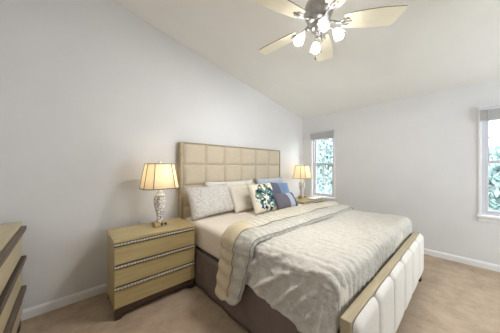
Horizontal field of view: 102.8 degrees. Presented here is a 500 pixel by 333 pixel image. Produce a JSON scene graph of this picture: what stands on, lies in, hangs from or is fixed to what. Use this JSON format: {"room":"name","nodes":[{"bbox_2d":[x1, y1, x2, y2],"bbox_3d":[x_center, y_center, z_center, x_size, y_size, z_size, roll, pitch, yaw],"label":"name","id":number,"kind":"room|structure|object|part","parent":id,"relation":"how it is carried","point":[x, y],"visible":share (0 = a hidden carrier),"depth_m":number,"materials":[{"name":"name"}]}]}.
{"room":"bedroom","nodes":[
{"label":"bedroom","id":0,"kind":"room"},
{"bbox_2d":[0,0,302,309],"bbox_3d":[-0.605,-0.318,3.069,5.115,3.475,0.140,0,0,-42],"label":"wall","id":1,"kind":"structure","parent":0,"point":[92,93],"depth_m":2.05,"materials":[{"name":"paint"}]},
{"bbox_2d":[21,283,106,320],"bbox_3d":[-0.553,1.278,3.011,4.835,0.085,0.016,0,0,-42],"label":"baseboard","id":2,"kind":"structure","parent":1,"relation":"attached to","point":[40,309],"depth_m":1.89,"materials":[{"name":"white paint"}]},
{"bbox_2d":[18,254,499,332],"bbox_3d":[1.026,1.370,1.276,5.115,0.100,4.987,0,0,-42],"label":"floor","id":3,"kind":"structure","parent":0,"point":[451,296],"depth_m":1.82,"materials":[{"name":"beige carpet"}]},
{"bbox_2d":[0,222,26,332],"bbox_3d":[-1.524,0.884,0.939,0.480,0.872,1.548,0,0,-42],"label":"dresser","id":4,"kind":"object","parent":3,"relation":"on","point":[12,292],"visible":1,"depth_m":1.33,"materials":[{"name":"beige wood"}]},
{"bbox_3d":[-1.355,0.742,1.081,0.040,0.038,1.517,0,0,-42],"label":"handle","id":5,"kind":"part","parent":4,"relation":"part of","materials":[{"name":"brown wood"}]},
{"bbox_3d":[-1.355,0.497,1.081,0.040,0.038,1.517,0,0,-42],"label":"handle","id":6,"kind":"part","parent":4,"relation":"part of","materials":[{"name":"brown wood"}]},
{"bbox_3d":[-1.355,0.987,1.081,0.040,0.038,1.517,0,0,-42],"label":"handle","id":7,"kind":"part","parent":4,"relation":"part of","materials":[{"name":"brown wood"}]},
{"bbox_2d":[106,217,194,320],"bbox_3d":[-1.025,0.975,2.109,0.753,0.690,0.450,0,0,-42],"label":"nightstand","id":8,"kind":"object","parent":3,"relation":"on","point":[146,262],"visible":1,"depth_m":1.91,"materials":[{"name":"beige wood"}]},
{"bbox_3d":[-1.131,1.292,1.759,0.110,0.056,0.030,0,0,-42],"label":"leg","id":9,"kind":"part","parent":8,"relation":"part of","materials":[{"name":"brown wood"}]},
{"bbox_3d":[-1.020,1.143,2.103,0.739,0.147,0.402,0,0,-42],"label":"drawer","id":10,"kind":"part","parent":8,"relation":"part of","materials":[{"name":"beige wood"}]},
{"bbox_3d":[-0.883,1.049,1.952,0.739,0.014,0.026,0,0,-42],"label":"handle","id":11,"kind":"part","parent":8,"relation":"part of","materials":[{"name":"metal"}]},
{"bbox_3d":[-1.020,0.956,2.103,0.739,0.146,0.402,0,0,-42],"label":"drawer","id":12,"kind":"part","parent":8,"relation":"part of","materials":[{"name":"beige wood"}]},
{"bbox_3d":[-0.883,0.862,1.952,0.739,0.014,0.026,0,0,-42],"label":"handle","id":13,"kind":"part","parent":8,"relation":"part of","materials":[{"name":"metal"}]},
{"bbox_3d":[-1.020,0.766,2.103,0.739,0.152,0.402,0,0,-42],"label":"drawer","id":14,"kind":"part","parent":8,"relation":"part of","materials":[{"name":"beige wood"}]},
{"bbox_3d":[-0.883,0.669,1.952,0.739,0.014,0.026,0,0,-42],"label":"handle","id":15,"kind":"part","parent":8,"relation":"part of","materials":[{"name":"metal"}]},
{"bbox_2d":[139,160,178,226],"bbox_3d":[-0.979,0.275,2.168,0.368,0.706,0.308,0,0,-42],"label":"table lamp","id":16,"kind":"object","parent":8,"relation":"on","point":[159,176],"visible":1,"depth_m":2.09,"materials":[{"name":"beige fabric"}]},
{"bbox_3d":[-0.979,0.222,2.168,0.368,0.007,0.308,0,0,-42],"label":"shade trim","id":17,"kind":"part","parent":16,"relation":"part of","materials":[{"name":"brown fabric"}]},
{"bbox_3d":[-0.979,0.092,2.168,0.360,0.260,0.300,0,0,-42],"label":"lamp shade","id":18,"kind":"part","parent":16,"relation":"part of","materials":[{"name":"beige fabric"}]},
{"bbox_3d":[-0.667,1.292,2.181,0.110,0.056,0.030,0,0,-42],"label":"leg","id":19,"kind":"part","parent":8,"relation":"part of","materials":[{"name":"brown wood"}]},
{"bbox_2d":[178,142,423,332],"bbox_3d":[0.540,0.492,2.486,2.085,1.655,2.239,0,0,-42],"label":"bed","id":20,"kind":"object","parent":3,"relation":"on","point":[380,307],"visible":0.46,"depth_m":1.86,"materials":[{"name":"beige leather"}]},
{"bbox_3d":[-0.186,0.432,3.292,2.015,1.535,0.070,0,0,-42],"label":"headboard","id":21,"kind":"part","parent":20,"relation":"part of","materials":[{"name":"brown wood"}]},
{"bbox_3d":[-0.155,0.432,3.258,2.015,1.535,0.022,0,0,-42],"label":"headboard frame","id":22,"kind":"part","parent":20,"relation":"part of","materials":[{"name":"beige fabric"}]},
{"bbox_2d":[185,204,409,328],"bbox_3d":[0.533,0.781,2.472,1.954,0.293,1.990,0,0,-42],"label":"mattress","id":23,"kind":"object","parent":20,"relation":"on","point":[209,230],"visible":0.09,"depth_m":2.17,"materials":[{"name":"beige fabric"}]},
{"bbox_2d":[184,183,234,220],"bbox_3d":[-0.513,0.433,2.663,0.259,0.403,0.710,0,0,43],"label":"pillow sham","id":24,"kind":"object","parent":23,"relation":"on","point":[206,201],"visible":1,"depth_m":2.54,"materials":[{"name":"grey fabric"}]},
{"bbox_2d":[204,179,252,186],"bbox_3d":[-0.272,0.410,3.033,0.921,0.427,0.128,0,0,-41],"label":"bed pillow","id":25,"kind":"object","parent":23,"relation":"on","point":[243,182],"visible":0.21,"depth_m":3.03,"materials":[{"name":"white fabric"}]},
{"bbox_2d":[228,183,254,212],"bbox_3d":[-0.067,0.444,2.979,0.538,0.384,0.228,0,0,-39],"label":"bed pillow","id":26,"kind":"object","parent":23,"relation":"on","point":[240,195],"visible":0.71,"depth_m":2.86,"materials":[{"name":"beige fabric"}]},
{"bbox_2d":[247,182,277,214],"bbox_3d":[0.189,0.427,2.845,0.468,0.400,0.224,0,0,-40],"label":"cushion","id":27,"kind":"object","parent":23,"relation":"on","point":[261,196],"visible":0.98,"depth_m":2.76,"materials":[{"name":"multicoloured fabric"}]},
{"bbox_2d":[256,177,282,183],"bbox_3d":[0.387,0.401,3.617,0.721,0.444,0.142,0,0,-43],"label":"pillow sham","id":28,"kind":"object","parent":23,"relation":"on","point":[278,179],"visible":0.23,"depth_m":3.56,"materials":[{"name":"fabric"}]},
{"bbox_2d":[268,182,289,193],"bbox_3d":[0.525,0.439,3.381,0.460,0.395,0.220,0,0,-34],"label":"square cushion","id":29,"kind":"object","parent":23,"relation":"on","point":[278,188],"visible":0.44,"depth_m":3.36,"materials":[{"name":"blue fabric"}]},
{"bbox_2d":[272,192,297,209],"bbox_3d":[0.545,0.509,3.026,0.185,0.246,0.528,0,0,44],"label":"striped cushion","id":30,"kind":"object","parent":23,"relation":"on","point":[283,200],"visible":0.94,"depth_m":2.93,"materials":[{"name":"grey fabric"}]},
{"bbox_2d":[215,201,411,332],"bbox_3d":[0.799,0.794,2.174,2.284,0.578,1.237,0,0,-42],"label":"comforter","id":31,"kind":"object","parent":23,"relation":"on","point":[298,259],"visible":1,"depth_m":1.54,"materials":[{"name":"grey fabric"}]},
{"bbox_3d":[1.231,0.994,1.689,2.035,0.453,0.052,0,0,-42],"label":"footboard","id":32,"kind":"part","parent":20,"relation":"part of","materials":[{"name":"white leather"}]},
{"bbox_2d":[295,196,323,204],"bbox_3d":[1.109,0.975,4.037,0.753,0.690,0.450,0,0,-42],"label":"nightstand","id":33,"kind":"object","parent":3,"relation":"on","point":[303,201],"visible":0.18,"depth_m":3.91,"materials":[{"name":"beige wood"}]},
{"bbox_2d":[293,164,310,197],"bbox_3d":[1.076,0.275,4.129,0.368,0.706,0.308,0,0,-42],"label":"table lamp","id":34,"kind":"object","parent":33,"relation":"on","point":[301,171],"visible":1,"depth_m":4.04,"materials":[{"name":"beige fabric"}]},
{"bbox_3d":[1.076,0.092,4.129,0.360,0.260,0.300,0,0,-42],"label":"lamp shade","id":35,"kind":"part","parent":34,"relation":"part of","materials":[{"name":"beige fabric"}]},
{"bbox_2d":[112,0,499,118],"bbox_3d":[1.026,-1.625,1.276,5.115,1.062,4.987,0,0,-42],"label":"ceiling","id":36,"kind":"structure","parent":0,"point":[432,46],"depth_m":2.38,"materials":[{"name":"paint"}]},
{"bbox_2d":[252,0,407,60],"bbox_3d":[0.560,-1.266,1.755,1.256,0.660,1.220,0,0,-42],"label":"ceiling fan","id":37,"kind":"object","parent":36,"relation":"hanging from","point":[317,15],"visible":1,"depth_m":1.66,"materials":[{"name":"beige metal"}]},
{"bbox_3d":[0.210,-1.240,1.512,0.456,0.008,0.171,0,12,-28],"label":"blade","id":38,"kind":"part","parent":37,"relation":"part of","materials":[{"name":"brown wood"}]},
{"bbox_3d":[0.279,-1.240,2.010,0.456,0.008,0.171,0,12,44],"label":"blade","id":39,"kind":"part","parent":37,"relation":"part of","materials":[{"name":"brown wood"}]},
{"bbox_3d":[0.427,-1.118,1.752,0.062,0.087,0.073,0,0,-42],"label":"light bulb","id":40,"kind":"part","parent":37,"relation":"part of","materials":[{"name":"white glass"}]},
{"bbox_3d":[0.615,-1.118,1.877,0.071,0.087,0.064,0,0,-42],"label":"light bulb","id":41,"kind":"part","parent":37,"relation":"part of","materials":[{"name":"white glass"}]},
{"bbox_3d":[0.571,-1.118,1.549,0.070,0.087,0.067,0,0,-42],"label":"light bulb","id":42,"kind":"part","parent":37,"relation":"part of","materials":[{"name":"white glass"}]},
{"bbox_3d":[0.775,-1.240,2.099,0.171,0.008,0.456,-13,-6,25],"label":"blade","id":43,"kind":"part","parent":37,"relation":"part of","materials":[{"name":"brown"}]},
{"bbox_3d":[0.663,-1.240,1.292,0.171,0.008,0.456,12,-2,-10],"label":"blade","id":44,"kind":"part","parent":37,"relation":"part of","materials":[{"name":"beige wood"}]},
{"bbox_3d":[0.749,-1.118,1.676,0.062,0.087,0.073,0,0,-42],"label":"light bulb","id":45,"kind":"part","parent":37,"relation":"part of","materials":[{"name":"white glass"}]},
{"bbox_3d":[1.012,-1.240,1.655,0.456,0.008,0.171,0,-12,8],"label":"blade","id":46,"kind":"part","parent":37,"relation":"part of","materials":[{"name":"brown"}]},
{"bbox_2d":[303,79,499,264],"bbox_3d":[2.866,0.150,2.950,0.140,2.540,4.707,0,0,-42],"label":"wall","id":47,"kind":"structure","parent":0,"point":[415,158],"depth_m":3.07,"materials":[{"name":"paint"}]},
{"bbox_2d":[309,129,335,201],"bbox_3d":[1.581,-0.043,4.302,0.160,1.505,0.580,0,0,-42],"label":"window","id":48,"kind":"structure","parent":47,"relation":"in","point":[327,197],"depth_m":4.34,"materials":[{"name":"white paint"}]},
{"bbox_2d":[310,129,333,140],"bbox_3d":[1.528,-0.450,4.243,0.060,0.720,0.550,0,0,-42],"label":"window blind","id":49,"kind":"object","parent":48,"relation":"attached to","point":[325,134],"visible":1,"depth_m":4.21,"materials":[{"name":"grey fabric"}]},
{"bbox_3d":[1.563,0.636,4.285,0.110,0.028,0.580,0,0,-42],"label":"sill","id":50,"kind":"part","parent":48,"relation":"part of","materials":[{"name":"white paint"}]},
{"bbox_3d":[1.611,-0.072,4.329,0.080,1.385,0.490,0,0,-42],"label":"frame","id":51,"kind":"part","parent":48,"relation":"part of","materials":[{"name":"grey plastic"}]},
{"bbox_3d":[1.628,-0.395,4.345,0.030,0.680,0.430,0,0,-42],"label":"sash","id":52,"kind":"part","parent":48,"relation":"part of","materials":[{"name":"grey plastic"}]},
{"bbox_3d":[1.603,0.247,4.322,0.030,0.685,0.430,0,0,-42],"label":"sash","id":53,"kind":"part","parent":48,"relation":"part of","materials":[{"name":"grey plastic"}]},
{"bbox_2d":[424,248,499,271],"bbox_3d":[2.813,1.278,2.892,0.016,0.085,4.691,0,0,-42],"label":"baseboard","id":54,"kind":"structure","parent":47,"relation":"attached to","point":[494,267],"depth_m":2.75,"materials":[{"name":"white paint"}]},
{"bbox_2d":[477,105,499,223],"bbox_3d":[3.245,-0.043,2.473,0.160,1.505,0.580,0,0,-42],"label":"window","id":55,"kind":"structure","parent":47,"relation":"in","point":[483,162],"depth_m":2.64,"materials":[{"name":"white paint"}]},
{"bbox_3d":[3.227,0.636,2.456,0.110,0.028,0.580,0,0,-42],"label":"sill","id":56,"kind":"part","parent":55,"relation":"part of","materials":[{"name":"white paint"}]},
{"bbox_2d":[479,105,499,159],"bbox_3d":[3.192,-0.450,2.414,0.060,0.720,0.550,0,0,-42],"label":"window blind","id":57,"kind":"object","parent":55,"relation":"attached to","point":[490,113],"visible":1,"depth_m":2.54,"materials":[{"name":"grey fabric"}]},
{"bbox_3d":[3.190,-0.605,2.423,0.046,0.014,0.522,0,0,-42],"label":"rail","id":58,"kind":"part","parent":57,"relation":"part of","materials":[{"name":"grey"}]},
{"bbox_3d":[3.275,-0.072,2.500,0.080,1.385,0.490,0,0,-42],"label":"frame","id":59,"kind":"part","parent":55,"relation":"part of","materials":[{"name":"grey plastic"}]},
{"bbox_3d":[3.292,-0.395,2.516,0.030,0.680,0.430,0,0,-42],"label":"sash","id":60,"kind":"part","parent":55,"relation":"part of","materials":[{"name":"grey plastic"}]},
{"bbox_3d":[3.268,0.247,2.493,0.030,0.685,0.430,0,0,-42],"label":"sash","id":61,"kind":"part","parent":55,"relation":"part of","materials":[{"name":"grey plastic"}]},
{"label":"outside","id":62,"kind":"structure","parent":0,"visible":0},
{"bbox_3d":[10.131,4.370,14.627,25.325,0.100,40.000,0,0,-42],"label":"ground","id":63,"kind":"structure","parent":62,"visible":0},
{"bbox_2d":[316,138,332,193],"bbox_3d":[4.161,0.873,9.081,3.411,6.902,3.070,0,0,-42],"label":"leafy tree","id":64,"kind":"object","parent":63,"relation":"on","point":[324,185],"visible":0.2,"depth_m":8.40,"materials":[{"name":"green plant"}]},
{"bbox_2d":[489,138,499,210],"bbox_3d":[7.688,1.682,5.526,2.996,5.286,3.420,0,0,-42],"label":"leafy tree","id":65,"kind":"object","parent":63,"relation":"on","point":[494,149],"visible":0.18,"depth_m":5.38,"materials":[{"name":"green plant"}]}
]}

